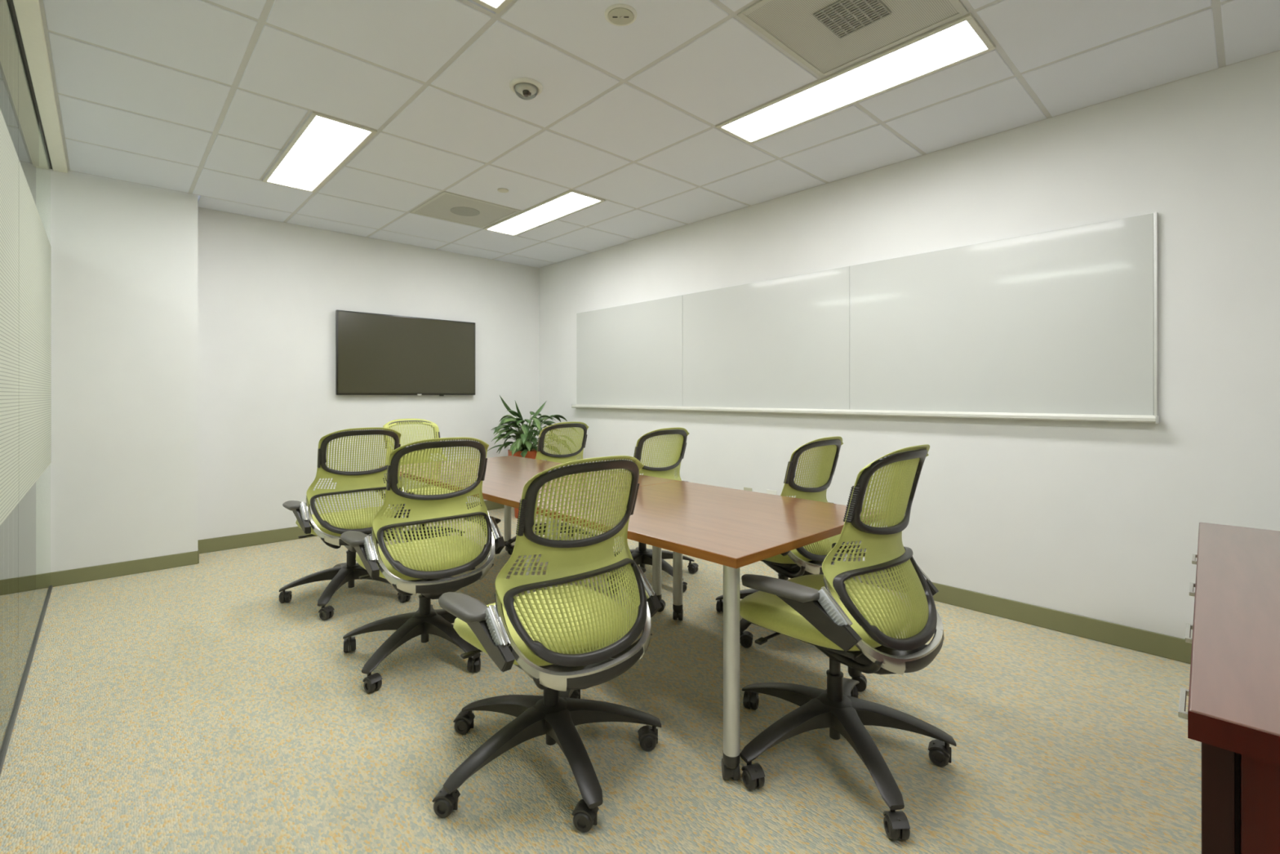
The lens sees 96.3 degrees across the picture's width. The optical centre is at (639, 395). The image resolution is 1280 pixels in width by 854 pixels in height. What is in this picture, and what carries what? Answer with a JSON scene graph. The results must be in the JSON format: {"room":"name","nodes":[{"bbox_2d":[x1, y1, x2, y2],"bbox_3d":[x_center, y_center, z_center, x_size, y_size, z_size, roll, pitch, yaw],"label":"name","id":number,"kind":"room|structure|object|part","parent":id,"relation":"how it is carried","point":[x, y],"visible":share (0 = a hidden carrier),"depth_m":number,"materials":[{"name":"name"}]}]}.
{"room":"conference room","nodes":[
{"label":"conference room","id":0,"kind":"room"},
{"bbox_2d":[50,168,197,572],"bbox_3d":[-4.072,-0.165,3.162,2.556,2.610,0.420,0,0,-43],"label":"wall","id":1,"kind":"structure","parent":0,"point":[124,463],"depth_m":3.62,"materials":[{"name":"paint"}]},
{"bbox_2d":[0,585,53,774],"bbox_3d":[-1.022,1.134,0.737,0.028,0.012,7.272,0,0,-43],"label":"trim","id":2,"kind":"structure","parent":1,"relation":"attached to","point":[15,712],"depth_m":2.19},
{"bbox_2d":[0,0,18,759],"bbox_3d":[-1.734,-0.108,1.501,0.014,2.472,1.716,0,0,-43],"label":"window","id":3,"kind":"structure","parent":2,"relation":"on","point":[9,159],"depth_m":1.91,"materials":[{"name":"clear glass"}]},
{"bbox_2d":[17,35,51,697],"bbox_3d":[-2.910,-0.108,2.763,0.014,2.472,1.726,0,0,-43],"label":"window","id":4,"kind":"structure","parent":1,"relation":"in","point":[34,168],"depth_m":2.55,"materials":[{"name":"clear glass"}]},
{"bbox_2d":[9,0,67,173],"bbox_3d":[-1.033,-1.359,0.732,0.177,0.042,7.280,0,0,-43],"label":"trim","id":5,"kind":"structure","parent":1,"relation":"attached to","point":[28,15],"depth_m":2.38,"materials":[{"name":"metal"}]},
{"bbox_2d":[50,551,198,586],"bbox_3d":[-3.927,1.096,3.006,2.556,0.088,0.008,0,0,-43],"label":"baseboard","id":6,"kind":"structure","parent":1,"relation":"attached to","point":[60,578],"depth_m":3.61,"materials":[{"name":"plastic"}]},
{"bbox_2d":[197,195,539,539],"bbox_3d":[-2.175,-0.165,5.137,2.914,2.610,0.120,0,0,-43],"label":"wall","id":7,"kind":"structure","parent":0,"point":[270,292],"depth_m":4.59,"materials":[{"name":"paint"}]},
{"bbox_2d":[197,500,504,553],"bbox_3d":[-2.134,1.090,5.087,2.906,0.100,0.008,0,0,-43],"label":"baseboard","id":8,"kind":"structure","parent":7,"relation":"attached to","point":[223,543],"depth_m":4.35,"materials":[{"name":"plastic"}]},
{"bbox_2d":[335,310,475,395],"bbox_3d":[-2.053,-0.346,5.128,1.227,0.708,0.057,0,0,-43],"label":"television","id":9,"kind":"object","parent":7,"relation":"attached to","point":[376,353],"visible":1,"depth_m":5.05,"materials":[{"name":"black plastic"}]},
{"bbox_2d":[0,506,1201,853],"bbox_3d":[-0.481,1.165,1.520,5.570,0.050,7.680,0,0,-43],"label":"floor","id":10,"kind":"structure","parent":0,"point":[189,708],"depth_m":1.87,"materials":[{"name":"carpet"}]},
{"bbox_2d":[279,426,413,620],"bbox_3d":[-1.649,0.656,3.284,0.696,0.967,0.717,0,0,-43],"label":"office chair","id":11,"kind":"object","parent":10,"relation":"on","point":[329,526],"visible":0.78,"depth_m":3.07,"materials":[{"name":"green plastic"}]},
{"bbox_3d":[-1.790,0.649,3.011,0.277,0.128,0.044,0,0,41],"label":"arm","id":12,"kind":"part","parent":11,"relation":"part of","materials":[{"name":"grey plastic"}]},
{"bbox_3d":[-1.744,0.610,2.975,0.029,0.095,0.095,0,0,-43],"label":"adjustment post","id":13,"kind":"part","parent":11,"relation":"part of","materials":[{"name":"silver metal"}]},
{"bbox_3d":[-1.739,0.610,2.978,0.024,0.104,0.104,0,0,-43],"label":"post rail","id":14,"kind":"part","parent":11,"relation":"part of","materials":[{"name":"silver metal"}]},
{"bbox_3d":[-1.851,0.789,3.236,0.136,0.013,0.025,0,0,-42],"label":"height lever","id":15,"kind":"part","parent":11,"relation":"part of","materials":[{"name":"grey plastic"}]},
{"bbox_3d":[-1.678,0.777,3.158,0.070,0.108,0.451,0,0,-19],"label":"support arm","id":16,"kind":"part","parent":11,"relation":"part of","materials":[{"name":"grey plastic"}]},
{"bbox_3d":[-1.670,0.723,3.286,0.496,0.092,0.470,0,0,-43],"label":"seat","id":17,"kind":"part","parent":11,"relation":"part of","materials":[{"name":"green fabric"}]},
{"bbox_3d":[-1.508,0.639,3.113,0.511,0.227,0.198,0,0,-43],"label":"silver trim","id":18,"kind":"part","parent":11,"relation":"part of","materials":[{"name":"silver metal"}]},
{"bbox_3d":[-1.506,0.623,3.111,0.478,0.230,0.157,0,0,-43],"label":"frame","id":19,"kind":"part","parent":11,"relation":"part of","materials":[{"name":"grey plastic"}]},
{"bbox_3d":[-1.504,0.310,3.108,0.402,0.246,0.106,0,0,-43],"label":"frame","id":20,"kind":"part","parent":11,"relation":"part of","materials":[{"name":"grey plastic"}]},
{"bbox_2d":[373,418,464,543],"bbox_3d":[-1.584,0.658,4.186,0.673,0.962,0.685,0,0,44],"label":"office chair","id":21,"kind":"object","parent":10,"relation":"on","point":[436,433],"visible":0.27,"depth_m":4.31,"materials":[{"name":"green fabric"}]},
{"bbox_3d":[-1.725,0.315,4.313,0.106,0.246,0.402,0,0,44],"label":"frame","id":22,"kind":"part","parent":21,"relation":"part of","materials":[{"name":"green plastic"}]},
{"bbox_3d":[-1.550,0.728,4.144,0.470,0.092,0.496,0,0,44],"label":"seat","id":23,"kind":"part","parent":21,"relation":"part of","materials":[{"name":"green fabric"}]},
{"bbox_2d":[340,436,505,693],"bbox_3d":[-0.943,0.656,2.555,0.689,0.967,0.706,0,0,-41],"label":"office chair","id":24,"kind":"object","parent":10,"relation":"on","point":[426,567],"visible":0.99,"depth_m":2.36,"materials":[{"name":"green plastic"}]},
{"bbox_3d":[-1.163,0.789,2.523,0.136,0.013,0.025,0,0,-40],"label":"height lever","id":25,"kind":"part","parent":24,"relation":"part of","materials":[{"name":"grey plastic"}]},
{"bbox_3d":[-1.110,0.649,2.297,0.277,0.128,0.044,0,0,43],"label":"arm","id":26,"kind":"part","parent":24,"relation":"part of","materials":[{"name":"grey plastic"}]},
{"bbox_3d":[-1.065,0.610,2.259,0.029,0.095,0.095,0,0,-41],"label":"adjustment post","id":27,"kind":"part","parent":24,"relation":"part of","materials":[{"name":"silver metal"}]},
{"bbox_3d":[-1.060,0.610,2.262,0.024,0.104,0.104,0,0,-41],"label":"post rail","id":28,"kind":"part","parent":24,"relation":"part of","materials":[{"name":"silver metal"}]},
{"bbox_3d":[-0.993,0.777,2.439,0.070,0.108,0.451,0,0,-17],"label":"support arm","id":29,"kind":"part","parent":24,"relation":"part of","materials":[{"name":"grey plastic"}]},
{"bbox_3d":[-0.980,0.723,2.567,0.496,0.092,0.470,0,0,-41],"label":"seat","id":30,"kind":"part","parent":24,"relation":"part of","materials":[{"name":"green fabric"}]},
{"bbox_3d":[-0.825,0.639,2.389,0.511,0.227,0.198,0,0,-41],"label":"silver trim","id":31,"kind":"part","parent":24,"relation":"part of","materials":[{"name":"silver metal"}]},
{"bbox_3d":[-0.823,0.623,2.387,0.478,0.230,0.157,0,0,-41],"label":"frame","id":32,"kind":"part","parent":24,"relation":"part of","materials":[{"name":"grey plastic"}]},
{"bbox_3d":[-0.820,0.310,2.384,0.402,0.246,0.106,0,0,-41],"label":"frame","id":33,"kind":"part","parent":24,"relation":"part of","materials":[{"name":"grey plastic"}]},
{"bbox_3d":[-0.693,0.649,2.659,0.044,0.128,0.277,0,0,-35],"label":"arm","id":34,"kind":"part","parent":24,"relation":"part of","materials":[{"name":"grey plastic"}]},
{"bbox_3d":[-0.666,0.610,2.604,0.024,0.104,0.104,0,0,-41],"label":"post rail","id":35,"kind":"part","parent":24,"relation":"part of","materials":[{"name":"silver metal"}]},
{"bbox_3d":[-0.662,0.610,2.609,0.029,0.095,0.095,0,0,-41],"label":"adjustment post","id":36,"kind":"part","parent":24,"relation":"part of","materials":[{"name":"silver metal"}]},
{"bbox_2d":[379,455,678,611],"bbox_3d":[-0.720,0.795,3.328,0.947,0.690,1.710,0,0,-43],"label":"conference table","id":37,"kind":"object","parent":10,"relation":"on","point":[505,478],"visible":0.26,"depth_m":3.09,"materials":[{"name":"brown wood"}]},
{"bbox_3d":[-1.526,0.765,3.623,0.064,0.573,0.064,0,0,-43],"label":"leg","id":38,"kind":"part","parent":37,"relation":"part of","materials":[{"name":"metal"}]},
{"bbox_3d":[-0.959,0.765,4.151,0.064,0.573,0.064,0,0,-43],"label":"leg","id":39,"kind":"part","parent":37,"relation":"part of","materials":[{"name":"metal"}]},
{"bbox_3d":[-0.482,0.765,2.504,0.064,0.573,0.064,0,0,-43],"label":"leg","id":40,"kind":"part","parent":37,"relation":"part of","materials":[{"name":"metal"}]},
{"bbox_3d":[0.090,0.765,3.037,0.064,0.573,0.064,0,0,-43],"label":"leg","id":41,"kind":"part","parent":37,"relation":"part of","materials":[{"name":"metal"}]},
{"bbox_2d":[488,395,576,518],"bbox_3d":[-1.002,0.568,5.363,0.836,1.145,0.764,0,0,-20],"label":"potted plant","id":42,"kind":"object","parent":10,"relation":"on","point":[522,446],"visible":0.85,"depth_m":5.24,"materials":[{"name":"green plant"}]},
{"bbox_3d":[-1.072,0.825,5.372,0.324,0.630,0.324,0,0,-43],"label":"pot","id":43,"kind":"part","parent":42,"relation":"part of","materials":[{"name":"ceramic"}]},
{"bbox_2d":[431,455,662,832],"bbox_3d":[-0.304,0.656,1.786,0.703,0.967,0.703,0,0,-43],"label":"office chair","id":44,"kind":"object","parent":10,"relation":"on","point":[554,634],"visible":1,"depth_m":1.62,"materials":[{"name":"green plastic"}]},
{"bbox_3d":[-0.489,0.789,1.778,0.136,0.013,0.025,0,0,-42],"label":"height lever","id":45,"kind":"part","parent":44,"relation":"part of","materials":[{"name":"grey plastic"}]},
{"bbox_3d":[-0.428,0.654,1.553,0.277,0.128,0.044,0,0,41],"label":"arm","id":46,"kind":"part","parent":44,"relation":"part of","materials":[{"name":"grey plastic"}]},
{"bbox_3d":[-0.382,0.615,1.517,0.029,0.095,0.095,0,0,-43],"label":"adjustment post","id":47,"kind":"part","parent":44,"relation":"part of","materials":[{"name":"silver metal"}]},
{"bbox_3d":[-0.377,0.615,1.520,0.024,0.104,0.104,0,0,-43],"label":"post rail","id":48,"kind":"part","parent":44,"relation":"part of","materials":[{"name":"silver metal"}]},
{"bbox_3d":[-0.316,0.777,1.700,0.070,0.108,0.451,0,0,-19],"label":"support arm","id":49,"kind":"part","parent":44,"relation":"part of","materials":[{"name":"plastic"}]},
{"bbox_3d":[-0.308,0.723,1.828,0.496,0.092,0.470,0,0,-43],"label":"seat","id":50,"kind":"part","parent":44,"relation":"part of","materials":[{"name":"green fabric"}]},
{"bbox_3d":[-0.146,0.639,1.655,0.511,0.227,0.198,0,0,-43],"label":"silver trim","id":51,"kind":"part","parent":44,"relation":"part of","materials":[{"name":"silver metal"}]},
{"bbox_3d":[-0.144,0.623,1.653,0.478,0.230,0.157,0,0,-43],"label":"frame","id":52,"kind":"part","parent":44,"relation":"part of","materials":[{"name":"grey plastic"}]},
{"bbox_3d":[-0.142,0.310,1.651,0.402,0.246,0.106,0,0,-43],"label":"frame","id":53,"kind":"part","parent":44,"relation":"part of","materials":[{"name":"grey plastic"}]},
{"bbox_3d":[-0.179,0.777,1.828,0.451,0.108,0.070,0,0,23],"label":"support arm","id":54,"kind":"part","parent":44,"relation":"part of","materials":[{"name":"grey plastic"}]},
{"bbox_3d":[-0.025,0.654,1.930,0.044,0.128,0.277,0,0,-37],"label":"arm","id":55,"kind":"part","parent":44,"relation":"part of","materials":[{"name":"grey plastic"}]},
{"bbox_3d":[0.005,0.615,1.876,0.024,0.104,0.104,0,0,-43],"label":"post rail","id":56,"kind":"part","parent":44,"relation":"part of","materials":[{"name":"silver metal"}]},
{"bbox_3d":[0.008,0.615,1.881,0.029,0.095,0.095,0,0,-43],"label":"adjustment post","id":57,"kind":"part","parent":44,"relation":"part of","materials":[{"name":"silver metal"}]},
{"bbox_2d":[505,421,595,555],"bbox_3d":[-0.690,0.665,4.317,0.692,0.949,0.692,0,0,-43],"label":"office chair","id":58,"kind":"object","parent":10,"relation":"on","point":[541,455],"visible":0.38,"depth_m":4.14,"materials":[{"name":"green fabric"}]},
{"bbox_3d":[-0.537,0.328,4.161,0.402,0.246,0.106,0,0,-43],"label":"frame","id":59,"kind":"part","parent":58,"relation":"part of","materials":[{"name":"grey plastic"}]},
{"bbox_2d":[606,426,698,595],"bbox_3d":[0.024,0.665,3.554,0.681,0.949,0.677,0,0,-43],"label":"office chair","id":60,"kind":"object","parent":10,"relation":"on","point":[642,555],"visible":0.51,"depth_m":3.43,"materials":[{"name":"green plastic"}]},
{"bbox_3d":[0.152,0.328,3.422,0.402,0.246,0.106,0,0,-43],"label":"frame","id":61,"kind":"part","parent":60,"relation":"part of","materials":[{"name":"grey plastic"}]},
{"bbox_2d":[536,480,882,779],"bbox_3d":[0.238,0.795,2.301,0.947,0.690,1.095,0,0,-43],"label":"conference table","id":62,"kind":"object","parent":10,"relation":"on","point":[734,529],"visible":0.73,"depth_m":1.98,"materials":[{"name":"brown wood"}]},
{"bbox_3d":[-0.363,0.765,2.376,0.064,0.573,0.064,0,0,-43],"label":"leg","id":63,"kind":"part","parent":62,"relation":"part of","materials":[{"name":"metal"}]},
{"bbox_3d":[0.191,0.765,2.892,0.064,0.573,0.064,0,0,-43],"label":"leg","id":64,"kind":"part","parent":62,"relation":"part of","materials":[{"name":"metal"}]},
{"bbox_3d":[0.270,0.765,1.690,0.064,0.573,0.064,0,0,-43],"label":"leg","id":65,"kind":"part","parent":62,"relation":"part of","materials":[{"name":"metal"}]},
{"bbox_3d":[0.835,0.765,2.228,0.064,0.573,0.064,0,0,-43],"label":"leg","id":66,"kind":"part","parent":62,"relation":"part of","materials":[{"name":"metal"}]},
{"bbox_2d":[715,435,848,648],"bbox_3d":[0.691,0.665,2.824,0.679,0.949,0.696,0,0,-43],"label":"office chair","id":67,"kind":"object","parent":10,"relation":"on","point":[808,559],"visible":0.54,"depth_m":2.62,"materials":[{"name":"green plastic"}]},
{"bbox_3d":[0.670,0.795,2.729,0.070,0.108,0.451,0,0,-19],"label":"support arm","id":68,"kind":"part","parent":67,"relation":"part of","materials":[{"name":"grey plastic"}]},
{"bbox_3d":[0.558,0.642,2.582,0.277,0.128,0.044,0,0,41],"label":"arm","id":69,"kind":"part","parent":67,"relation":"part of","materials":[{"name":"grey plastic"}]},
{"bbox_3d":[0.678,0.741,2.857,0.496,0.092,0.470,0,0,-43],"label":"seat","id":70,"kind":"part","parent":67,"relation":"part of","materials":[{"name":"green fabric"}]},
{"bbox_3d":[0.844,0.328,2.680,0.402,0.246,0.106,0,0,-43],"label":"frame","id":71,"kind":"part","parent":67,"relation":"part of","materials":[{"name":"grey plastic"}]},
{"bbox_3d":[0.840,0.657,2.684,0.511,0.227,0.198,0,0,-43],"label":"silver trim","id":72,"kind":"part","parent":67,"relation":"part of","materials":[{"name":"silver metal"}]},
{"bbox_3d":[0.842,0.641,2.682,0.478,0.230,0.157,0,0,-43],"label":"frame","id":73,"kind":"part","parent":67,"relation":"part of","materials":[{"name":"grey plastic"}]},
{"bbox_2d":[739,444,956,839],"bbox_3d":[0.606,0.641,1.848,0.715,0.997,0.690,0,0,-43],"label":"office chair","id":74,"kind":"object","parent":10,"relation":"on","point":[857,624],"visible":1,"depth_m":1.65,"materials":[{"name":"green plastic"}]},
{"bbox_3d":[0.411,0.759,1.807,0.136,0.013,0.025,0,0,-42],"label":"height lever","id":75,"kind":"part","parent":74,"relation":"part of","materials":[{"name":"grey plastic"}]},
{"bbox_3d":[0.472,0.614,1.582,0.277,0.128,0.044,0,0,41],"label":"arm","id":76,"kind":"part","parent":74,"relation":"part of","materials":[{"name":"grey plastic"}]},
{"bbox_3d":[0.593,0.693,1.857,0.496,0.092,0.470,0,0,-43],"label":"seat","id":77,"kind":"part","parent":74,"relation":"part of","materials":[{"name":"green fabric"}]},
{"bbox_3d":[0.518,0.575,1.546,0.029,0.095,0.095,0,0,-43],"label":"adjustment post","id":78,"kind":"part","parent":74,"relation":"part of","materials":[{"name":"silver metal"}]},
{"bbox_3d":[0.523,0.575,1.549,0.024,0.104,0.105,0,0,-43],"label":"post rail","id":79,"kind":"part","parent":74,"relation":"part of","materials":[{"name":"silver metal"}]},
{"bbox_3d":[0.584,0.747,1.729,0.070,0.108,0.451,0,0,-19],"label":"support arm","id":80,"kind":"part","parent":74,"relation":"part of","materials":[{"name":"grey plastic"}]},
{"bbox_3d":[0.754,0.609,1.684,0.511,0.227,0.198,0,0,-43],"label":"silver trim","id":81,"kind":"part","parent":74,"relation":"part of","materials":[{"name":"silver metal"}]},
{"bbox_3d":[0.756,0.593,1.682,0.478,0.230,0.157,0,0,-43],"label":"frame","id":82,"kind":"part","parent":74,"relation":"part of","materials":[{"name":"grey plastic"}]},
{"bbox_3d":[0.758,0.280,1.679,0.402,0.246,0.106,0,0,-43],"label":"frame","id":83,"kind":"part","parent":74,"relation":"part of","materials":[{"name":"grey plastic"}]},
{"bbox_3d":[0.876,0.614,1.958,0.044,0.128,0.277,0,0,-37],"label":"arm","id":84,"kind":"part","parent":74,"relation":"part of","materials":[{"name":"grey plastic"}]},
{"bbox_3d":[0.905,0.575,1.905,0.024,0.104,0.105,0,0,-43],"label":"post rail","id":85,"kind":"part","parent":74,"relation":"part of","materials":[{"name":"silver metal"}]},
{"bbox_2d":[1177,522,1279,853],"bbox_3d":[1.554,0.790,1.201,0.586,0.700,1.673,0,0,45],"label":"credenza","id":86,"kind":"object","parent":10,"relation":"on","point":[1233,692],"visible":1,"depth_m":0.88,"materials":[{"name":"brown wood"}]},
{"bbox_3d":[0.939,0.525,0.968,0.040,0.010,0.110,0,0,45],"label":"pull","id":87,"kind":"part","parent":86,"relation":"part of","materials":[{"name":"silver metal"}]},
{"bbox_3d":[1.222,0.525,1.254,0.040,0.010,0.110,0,0,45],"label":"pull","id":88,"kind":"part","parent":86,"relation":"part of","materials":[{"name":"silver metal"}]},
{"bbox_3d":[1.506,0.525,1.540,0.040,0.010,0.110,0,0,45],"label":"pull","id":89,"kind":"part","parent":86,"relation":"part of","materials":[{"name":"silver metal"}]},
{"bbox_3d":[1.789,0.525,1.827,0.040,0.010,0.110,0,0,45],"label":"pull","id":90,"kind":"part","parent":86,"relation":"part of","materials":[{"name":"silver metal"}]},
{"bbox_3d":[1.001,0.810,0.604,0.508,0.659,0.020,0,0,45],"label":"panel","id":91,"kind":"part","parent":86,"relation":"part of","materials":[{"name":"brown wood"}]},
{"bbox_2d":[43,0,1279,267],"bbox_3d":[0.223,-1.360,2.108,3.517,0.020,7.559,0,0,-43],"label":"ceiling","id":92,"kind":"structure","parent":0,"point":[729,71],"depth_m":2.58,"materials":[{"name":"tile"}]},
{"bbox_2d":[262,111,377,192],"bbox_3d":[-1.860,-1.385,3.266,0.294,0.082,1.202,0,0,-43],"label":"ceiling light","id":93,"kind":"object","parent":92,"relation":"attached to","point":[322,144],"visible":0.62,"depth_m":3.19,"materials":[{"name":"plastic"}]},
{"bbox_2d":[409,191,520,228],"bbox_3d":[-1.286,-1.353,4.213,0.585,0.010,0.591,0,0,-43],"label":"ceiling vent","id":94,"kind":"object","parent":92,"relation":"in","point":[446,206],"visible":1,"depth_m":4.19,"materials":[{"name":"metal"}]},
{"bbox_2d":[471,0,512,13],"bbox_3d":[-0.199,-1.385,1.484,0.294,0.082,1.194,0,0,-43],"label":"ceiling light","id":95,"kind":"object","parent":92,"relation":"attached to","point":[496,6],"visible":1,"depth_m":1.97,"materials":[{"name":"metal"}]},
{"bbox_2d":[487,0,501,4],"bbox_3d":[-0.199,-1.358,1.484,0.250,0.004,1.150,0,0,-43],"label":"diffuser","id":96,"kind":"object","parent":95,"relation":"attached to","point":[489,2],"depth_m":1.97,"materials":[{"name":"white"}]},
{"bbox_2d":[497,188,508,192],"bbox_3d":[-0.901,-1.347,3.770,0.072,0.006,0.072,0,0,-43],"label":"sprinkler cover","id":97,"kind":"object","parent":92,"relation":"attached to","point":[501,190],"visible":1,"depth_m":3.76,"materials":[{"name":"plastic"}]},
{"bbox_2d":[509,77,542,100],"bbox_3d":[-0.498,-1.324,2.504,0.144,0.052,0.144,0,0,-43],"label":"dome camera","id":98,"kind":"object","parent":92,"relation":"attached to","point":[526,88],"visible":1,"depth_m":2.48,"materials":[{"name":"white plastic"}]},
{"bbox_3d":[-0.498,-1.338,2.504,0.097,0.020,0.097,0,0,-43],"label":"plate","id":99,"kind":"part","parent":98,"relation":"part of","materials":[{"name":"white plastic"}]},
{"bbox_2d":[483,189,604,235],"bbox_3d":[-0.756,-1.385,4.304,0.291,0.082,1.204,0,0,-43],"label":"ceiling light","id":100,"kind":"object","parent":92,"relation":"attached to","point":[571,202],"visible":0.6,"depth_m":4.25,"materials":[{"name":"glowing white light diffuser"},{"name":"painted metal"}]},
{"bbox_2d":[604,3,636,26],"bbox_3d":[-0.068,-1.345,2.032,0.116,0.011,0.116,0,0,-43],"label":"sensor","id":101,"kind":"object","parent":92,"relation":"attached to","point":[618,15],"visible":1,"depth_m":2.02,"materials":[{"name":"white plastic"}]},
{"bbox_2d":[39,0,1279,267],"bbox_3d":[0.227,-1.358,2.104,3.562,0.008,7.592,0,0,-43],"label":"ceiling grid","id":102,"kind":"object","parent":92,"relation":"attached to","point":[1215,4],"depth_m":2.53,"materials":[{"name":"metal"}]},
{"bbox_2d":[737,0,968,77],"bbox_3d":[0.751,-1.352,2.028,0.585,0.012,0.566,0,0,-43],"label":"ceiling vent","id":103,"kind":"object","parent":92,"relation":"in","point":[827,37],"visible":1,"depth_m":2.08,"materials":[{"name":"metal"}]},
{"bbox_2d":[813,0,891,38],"bbox_3d":[0.751,-1.349,2.028,0.197,0.004,0.196,0,0,-43],"label":"grille","id":104,"kind":"object","parent":103,"relation":"attached to","point":[840,19],"depth_m":2.03,"materials":[{"name":"beige metal"}]},
{"bbox_2d":[715,13,995,144],"bbox_3d":[0.880,-1.385,2.550,0.291,0.082,1.162,0,0,-43],"label":"ceiling light","id":105,"kind":"object","parent":92,"relation":"attached to","point":[959,40],"visible":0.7,"depth_m":2.45,"materials":[{"name":"plastic"}]},
{"bbox_2d":[539,50,1279,639],"bbox_3d":[1.561,-0.165,3.356,0.120,2.610,7.820,0,0,-43],"label":"wall","id":106,"kind":"structure","parent":0,"point":[1099,520],"depth_m":2.76,"materials":[{"name":"paint"}]},
{"bbox_2d":[743,487,751,491],"bbox_3d":[0.772,0.720,4.106,0.010,0.116,0.072,0,0,-43],"label":"wall outlet","id":107,"kind":"object","parent":106,"relation":"attached to","point":[744,488],"visible":0.14,"depth_m":4.11,"materials":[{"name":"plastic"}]},
{"bbox_2d":[766,488,776,494],"bbox_3d":[0.909,0.715,3.960,0.008,0.120,0.080,0,0,-43],"label":"wall outlet","id":108,"kind":"object","parent":106,"relation":"attached to","point":[768,491],"visible":0.35,"depth_m":3.96,"materials":[{"name":"beige plastic"}]},
{"bbox_2d":[571,212,1159,423],"bbox_3d":[0.801,-0.339,4.032,0.066,0.921,4.241,0,0,-43],"label":"whiteboard","id":109,"kind":"object","parent":106,"relation":"attached to","point":[1060,324],"visible":1,"depth_m":3.23,"materials":[{"name":"plastic"}]},
{"bbox_3d":[-0.134,-0.353,5.071,0.017,0.887,1.398,0,0,-43],"label":"panel","id":110,"kind":"part","parent":109,"relation":"part of","materials":[{"name":"ceramic"}]},
{"bbox_3d":[0.821,-0.353,4.047,0.017,0.887,1.398,0,0,-43],"label":"panel","id":111,"kind":"part","parent":109,"relation":"part of","materials":[{"name":"ceramic"}]},
{"bbox_2d":[571,404,1155,422],"bbox_3d":[0.801,0.104,4.032,0.066,0.033,4.225,0,0,-43],"label":"marker tray","id":112,"kind":"object","parent":109,"relation":"on","point":[1143,416],"depth_m":3.21,"materials":[{"name":"metal"}]},
{"bbox_3d":[1.776,-0.353,3.023,0.017,0.887,1.398,0,0,-43],"label":"panel","id":113,"kind":"part","parent":109,"relation":"part of","materials":[{"name":"ceramic"}]},
{"bbox_3d":[2.256,-0.352,2.506,0.020,0.893,0.012,0,0,-43],"label":"rail","id":114,"kind":"part","parent":109,"relation":"part of","materials":[{"name":"metal"}]},
{"bbox_2d":[861,570,1191,663],"bbox_3d":[1.514,1.090,3.312,0.008,0.100,7.580,0,0,-43],"label":"baseboard","id":115,"kind":"structure","parent":106,"relation":"attached to","point":[1154,643],"depth_m":2.74,"materials":[{"name":"plastic"}]}
]}

